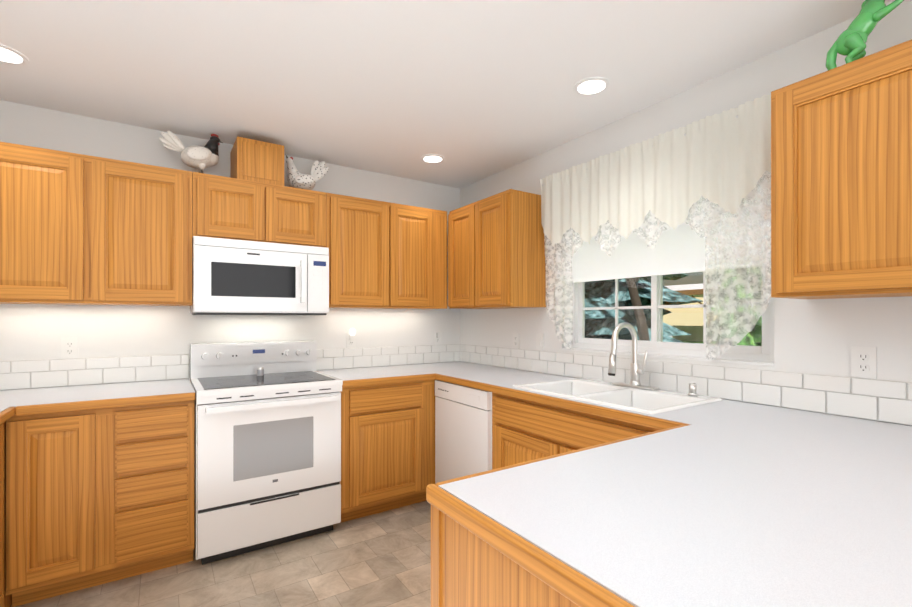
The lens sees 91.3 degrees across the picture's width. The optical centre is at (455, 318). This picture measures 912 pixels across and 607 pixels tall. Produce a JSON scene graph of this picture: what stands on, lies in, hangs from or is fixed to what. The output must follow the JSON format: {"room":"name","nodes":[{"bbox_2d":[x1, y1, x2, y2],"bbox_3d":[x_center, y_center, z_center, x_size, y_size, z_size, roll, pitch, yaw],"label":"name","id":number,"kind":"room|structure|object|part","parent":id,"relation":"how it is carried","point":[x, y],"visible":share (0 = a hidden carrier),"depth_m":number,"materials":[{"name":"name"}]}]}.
{"room":"kitchen","nodes":[
{"label":"kitchen","id":0,"kind":"room"},
{"bbox_2d":[11,501,430,606],"bbox_3d":[0.433,1.342,0.247,3.700,0.100,6.900,0,0,-33],"label":"floor","id":1,"kind":"structure","parent":0,"point":[382,559],"depth_m":2.23,"materials":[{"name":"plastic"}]},
{"bbox_2d":[0,424,2,597],"bbox_3d":[-2.087,0.856,1.570,0.636,0.876,0.387,0,0,-33],"label":"base cabinet","id":2,"kind":"object","parent":1,"relation":"on","point":[1,509],"visible":1,"depth_m":1.82,"materials":[{"name":"brown wood"}]},
{"bbox_2d":[0,360,39,424],"bbox_3d":[-1.791,0.322,1.166,0.690,0.191,2.618,0,0,-33],"label":"countertop","id":3,"kind":"structure","parent":2,"relation":"on","point":[11,372],"depth_m":2.34,"materials":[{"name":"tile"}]},
{"bbox_2d":[0,421,11,606],"bbox_3d":[-2.366,0.857,1.988,0.632,0.875,0.606,0,0,-33],"label":"base cabinet","id":4,"kind":"object","parent":1,"relation":"on","point":[5,600],"depth_m":1.92,"materials":[{"name":"brown wood"}]},
{"bbox_2d":[6,400,193,606],"bbox_3d":[-1.803,0.857,2.353,0.700,0.875,0.616,0,0,-33],"label":"base cabinet","id":5,"kind":"object","parent":1,"relation":"on","point":[95,497],"visible":0.98,"depth_m":2.09,"materials":[{"name":"brown wood"}]},
{"bbox_2d":[24,354,194,414],"bbox_3d":[-1.776,0.323,2.360,0.650,0.191,0.640,0,0,-33],"label":"countertop","id":6,"kind":"structure","parent":5,"relation":"on","point":[52,374],"depth_m":2.44,"materials":[{"name":"laminate"}]},
{"bbox_2d":[190,340,342,564],"bbox_3d":[-1.160,0.728,2.712,0.758,1.135,0.670,0,0,-33],"label":"stove","id":7,"kind":"object","parent":1,"relation":"on","point":[267,458],"visible":1,"depth_m":2.49,"materials":[{"name":"white metal"}]},
{"bbox_2d":[257,367,263,375],"bbox_3d":[-1.251,0.341,2.851,0.044,0.052,0.044,0,0,-33],"label":"jar","id":8,"kind":"object","parent":7,"relation":"on","point":[260,371],"visible":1,"depth_m":2.83,"materials":[{"name":"silver glass"}]},
{"bbox_2d":[337,379,435,523],"bbox_3d":[-0.581,0.858,3.158,0.685,0.875,0.616,0,0,-33],"label":"base cabinet","id":9,"kind":"object","parent":1,"relation":"on","point":[387,446],"visible":0.77,"depth_m":2.89,"materials":[{"name":"brown wood"}]},
{"bbox_2d":[316,346,431,386],"bbox_3d":[-0.603,0.324,3.132,0.624,0.191,0.642,0,0,-33],"label":"countertop","id":10,"kind":"structure","parent":9,"relation":"on","point":[361,364],"depth_m":3.34,"materials":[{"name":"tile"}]},
{"bbox_2d":[435,380,491,483],"bbox_3d":[0.279,0.859,2.993,0.630,0.872,0.598,0,0,-33],"label":"dishwasher","id":11,"kind":"object","parent":1,"relation":"on","point":[463,430],"visible":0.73,"depth_m":2.80,"materials":[{"name":"white metal"}]},
{"bbox_2d":[431,505,578,606],"bbox_3d":[0.985,0.855,0.962,1.688,0.875,1.226,0,0,-33],"label":"base cabinet","id":12,"kind":"object","parent":1,"relation":"on","point":[469,568],"visible":0.12,"depth_m":0.88,"materials":[{"name":"brown wood"}]},
{"bbox_2d":[426,420,911,606],"bbox_3d":[0.708,0.397,0.773,1.028,0.039,1.253,0,0,-33],"label":"countertop","id":13,"kind":"structure","parent":12,"relation":"on","point":[729,502],"depth_m":0.84,"materials":[{"name":"laminate"}]},
{"bbox_2d":[492,392,659,469],"bbox_3d":[0.768,0.857,2.262,0.616,0.875,1.155,0,0,-33],"label":"base cabinet","id":14,"kind":"object","parent":1,"relation":"on","point":[511,445],"depth_m":2.23,"materials":[{"name":"brown wood"}]},
{"bbox_3d":[0.497,0.518,2.132,0.019,0.143,0.975,0,0,-33],"label":"sink base cabinet front","id":15,"kind":"part","parent":14,"relation":"part of","materials":[{"name":"brown wood"}]},
{"bbox_2d":[412,344,911,467],"bbox_3d":[0.760,0.323,2.236,0.666,0.191,3.638,0,0,-33],"label":"countertop","id":16,"kind":"structure","parent":14,"relation":"on","point":[886,401],"depth_m":1.87,"materials":[{"name":"laminate"}]},
{"bbox_2d":[512,378,721,413],"bbox_3d":[0.765,0.459,2.245,0.550,0.185,0.840,0,0,-33],"label":"sink","id":17,"kind":"object","parent":16,"relation":"in","point":[646,401],"visible":0.5,"depth_m":2.24,"materials":[{"name":"white ceramic"}]},
{"bbox_2d":[608,322,697,395],"bbox_3d":[0.931,0.193,2.231,0.239,0.344,0.457,0,0,-33],"label":"faucet","id":18,"kind":"object","parent":16,"relation":"on","point":[636,371],"visible":1,"depth_m":2.32,"materials":[{"name":"silver metal"}]},
{"bbox_3d":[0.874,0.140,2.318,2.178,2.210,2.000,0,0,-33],"label":"spout","id":19,"kind":"part","parent":18,"relation":"part of","materials":[{"name":"silver metal"}]},
{"bbox_2d":[0,100,459,389],"bbox_3d":[-1.423,0.075,3.068,3.700,2.440,0.150,0,0,-33],"label":"wall","id":20,"kind":"structure","parent":0,"point":[33,331],"depth_m":2.75,"materials":[{"name":"white paint"}]},
{"bbox_2d":[61,337,77,358],"bbox_3d":[-2.155,0.167,2.489,0.072,0.116,0.008,0,0,-33],"label":"electrical outlet","id":21,"kind":"object","parent":20,"relation":"attached to","point":[69,347],"visible":1,"depth_m":2.48,"materials":[{"name":"white plastic"}]},
{"bbox_2d":[0,142,191,305],"bbox_3d":[-1.978,-0.455,2.407,0.940,0.760,0.336,0,0,-33],"label":"upper cabinet","id":22,"kind":"object","parent":20,"relation":"attached to","point":[78,229],"visible":0.96,"depth_m":2.29,"materials":[{"name":"brown wood"}]},
{"bbox_2d":[192,172,325,246],"bbox_3d":[-1.265,-0.647,2.877,0.764,0.375,0.336,0,0,-33],"label":"upper cabinet","id":23,"kind":"object","parent":20,"relation":"attached to","point":[232,208],"visible":0.96,"depth_m":2.71,"materials":[{"name":"brown wood"}]},
{"bbox_2d":[159,130,222,172],"bbox_3d":[-1.577,-0.986,2.669,0.336,0.300,0.150,0,0,-41],"label":"figurine","id":24,"kind":"object","parent":23,"relation":"on","point":[199,159],"visible":0.92,"depth_m":2.64,"materials":[{"name":"white ceramic"}]},
{"bbox_2d":[230,136,283,185],"bbox_3d":[-1.284,-0.963,2.876,0.270,0.254,0.319,0,0,-33],"label":"box","id":25,"kind":"object","parent":23,"relation":"on","point":[256,160],"visible":0.83,"depth_m":2.74,"materials":[{"name":"brown wood"}]},
{"bbox_2d":[190,236,328,314],"bbox_3d":[-1.236,-0.239,2.829,0.758,0.438,0.447,0,0,-33],"label":"microwave","id":26,"kind":"object","parent":23,"relation":"attached to","point":[236,277],"visible":0.98,"depth_m":2.65,"materials":[{"name":"white"}]},
{"bbox_2d":[286,155,328,189],"bbox_3d":[-1.014,-0.966,3.052,0.283,0.260,0.137,0,0,-25],"label":"figurine","id":27,"kind":"object","parent":23,"relation":"on","point":[297,179],"visible":0.88,"depth_m":3.00,"materials":[{"name":"white ceramic"}]},
{"bbox_2d":[347,328,355,347],"bbox_3d":[-0.785,0.152,3.372,0.072,0.149,0.041,0,0,-33],"label":"electrical outlet","id":28,"kind":"object","parent":20,"relation":"attached to","point":[351,343],"depth_m":3.37,"materials":[{"name":"white plastic"}]},
{"bbox_3d":[-0.783,0.122,3.368,0.047,0.091,0.033,0,0,-33],"label":"electrical outlet with night light","id":29,"kind":"part","parent":28,"relation":"part of","materials":[{"name":"white plastic"}]},
{"bbox_2d":[326,193,446,308],"bbox_3d":[-0.547,-0.454,3.349,0.950,0.760,0.336,0,0,-33],"label":"upper cabinet","id":30,"kind":"object","parent":20,"relation":"attached to","point":[385,255],"visible":0.92,"depth_m":3.18,"materials":[{"name":"brown wood"}]},
{"bbox_2d":[434,331,441,344],"bbox_3d":[-0.147,0.168,3.793,0.072,0.116,0.039,0,0,-33],"label":"electrical outlet","id":31,"kind":"object","parent":20,"relation":"attached to","point":[437,341],"depth_m":3.79,"materials":[{"name":"white plastic"}]},
{"bbox_3d":[-0.145,0.144,3.790,0.040,0.045,0.031,0,0,-33],"label":"electrical outlet with charger","id":32,"kind":"part","parent":31,"relation":"part of","materials":[{"name":"white plastic"}]},
{"bbox_2d":[0,0,891,188],"bbox_3d":[0.433,-1.198,0.251,3.700,0.100,6.900,0,0,-33],"label":"ceiling","id":33,"kind":"structure","parent":0,"point":[471,91],"depth_m":2.02,"materials":[{"name":"white paint"}]},
{"bbox_2d":[0,44,28,64],"bbox_3d":[-1.965,-1.143,1.928,0.170,0.006,0.170,0,0,-33],"label":"recessed light","id":34,"kind":"object","parent":33,"relation":"in","point":[8,55],"visible":1,"depth_m":1.95,"materials":[{"name":"white"}]},
{"bbox_2d":[421,154,444,162],"bbox_3d":[-0.166,-1.141,3.197,0.170,0.006,0.170,0,0,-33],"label":"recessed light","id":35,"kind":"object","parent":33,"relation":"in","point":[432,158],"visible":1,"depth_m":3.18,"materials":[{"name":"white"}]},
{"bbox_2d":[574,77,609,95],"bbox_3d":[0.669,-1.143,2.202,0.170,0.006,0.170,0,0,-33],"label":"recessed light","id":36,"kind":"object","parent":33,"relation":"in","point":[591,86],"visible":1,"depth_m":2.19,"materials":[{"name":"white"}]},
{"bbox_2d":[460,0,911,425],"bbox_3d":[1.916,0.073,1.226,0.150,2.440,6.600,0,0,-33],"label":"wall","id":37,"kind":"structure","parent":0,"point":[818,336],"depth_m":1.92,"materials":[{"name":"white paint"}]},
{"bbox_2d":[448,189,545,308],"bbox_3d":[0.275,-0.454,3.268,0.336,0.760,0.735,0,0,-33],"label":"upper cabinet","id":38,"kind":"object","parent":37,"relation":"attached to","point":[496,252],"visible":1,"depth_m":3.01,"materials":[{"name":"brown wood"}]},
{"bbox_2d":[513,333,519,348],"bbox_3d":[0.446,0.168,3.311,0.008,0.116,0.072,0,0,-33],"label":"electrical outlet","id":39,"kind":"object","parent":37,"relation":"attached to","point":[516,340],"visible":1,"depth_m":3.30,"materials":[{"name":"white plastic"}]},
{"bbox_2d":[536,334,543,350],"bbox_3d":[0.582,0.168,3.101,0.011,0.116,0.072,0,0,-33],"label":"light switch","id":40,"kind":"object","parent":37,"relation":"attached to","point":[540,342],"visible":1,"depth_m":3.10,"materials":[{"name":"white plastic"}]},
{"bbox_2d":[540,95,771,359],"bbox_3d":[0.967,-0.368,2.436,0.101,1.135,1.394,0,0,-33],"label":"curtain","id":41,"kind":"object","parent":37,"relation":"attached to","point":[722,160],"visible":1,"depth_m":2.13,"materials":[{"name":"fabric"}]},
{"bbox_2d":[562,266,773,366],"bbox_3d":[1.090,-0.253,2.467,0.134,0.925,1.220,0,0,-33],"label":"window","id":42,"kind":"structure","parent":37,"relation":"in","point":[658,347],"depth_m":2.46,"materials":[{"name":"white plastic"}]},
{"bbox_2d":[566,175,770,282],"bbox_3d":[1.063,-0.466,2.449,0.044,0.472,1.200,0,0,-33],"label":"window blind","id":43,"kind":"object","parent":37,"relation":"attached to","point":[679,249],"visible":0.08,"depth_m":2.44,"materials":[{"name":"white fabric"}]},
{"bbox_2d":[771,39,911,298],"bbox_3d":[1.597,-0.457,1.262,0.336,0.760,1.120,0,0,-33],"label":"upper cabinet","id":44,"kind":"object","parent":37,"relation":"attached to","point":[841,181],"visible":1,"depth_m":1.46,"materials":[{"name":"brown wood"}]},
{"bbox_2d":[826,0,903,69],"bbox_3d":[1.371,-0.973,1.479,0.224,0.270,0.092,0,0,42],"label":"figurine","id":45,"kind":"object","parent":44,"relation":"on","point":[850,43],"visible":0.75,"depth_m":1.47,"materials":[{"name":"green ceramic"}]},
{"bbox_2d":[851,346,876,378],"bbox_3d":[1.527,0.166,1.670,0.008,0.116,0.072,0,0,-33],"label":"electrical outlet","id":46,"kind":"object","parent":37,"relation":"attached to","point":[863,362],"visible":1,"depth_m":1.67,"materials":[{"name":"white plastic"}]},
{"label":"outside","id":47,"kind":"structure","parent":0,"visible":0},
{"bbox_2d":[663,297,716,343],"bbox_3d":[167.119,-8.107,114.023,399.840,20.000,500.000,0,0,-33],"label":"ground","id":48,"kind":"structure","parent":47,"point":[693,319],"depth_m":57.92,"materials":[{"name":"beige"}]},
{"bbox_2d":[625,277,649,340],"bbox_3d":[2.753,-0.049,6.613,0.562,3.623,0.912,0,0,-33],"label":"trunk","id":49,"kind":"object","parent":48,"relation":"on","point":[640,312],"depth_m":6.60,"materials":[{"name":"brown plant"}]},
{"bbox_2d":[585,273,702,342],"bbox_3d":[2.602,-2.488,9.914,5.587,8.486,5.987,0,0,-33],"label":"spruce tree","id":50,"kind":"object","parent":48,"relation":"on","point":[593,321],"depth_m":8.27,"materials":[{"name":"green plant"}]},
{"bbox_2d":[665,282,720,341],"bbox_3d":[17.916,-0.272,27.681,9.220,4.100,15.220,0,0,-33],"label":"building","id":51,"kind":"structure","parent":48,"relation":"on","point":[698,332],"depth_m":33.03,"materials":[{"name":"beige"}]},
{"bbox_2d":[707,267,761,345],"bbox_3d":[7.531,-1.508,11.568,2.585,6.529,2.486,0,0,-33],"label":"pine tree","id":52,"kind":"object","parent":48,"relation":"on","point":[754,339],"depth_m":11.04,"materials":[{"name":"green plant"}]}
]}

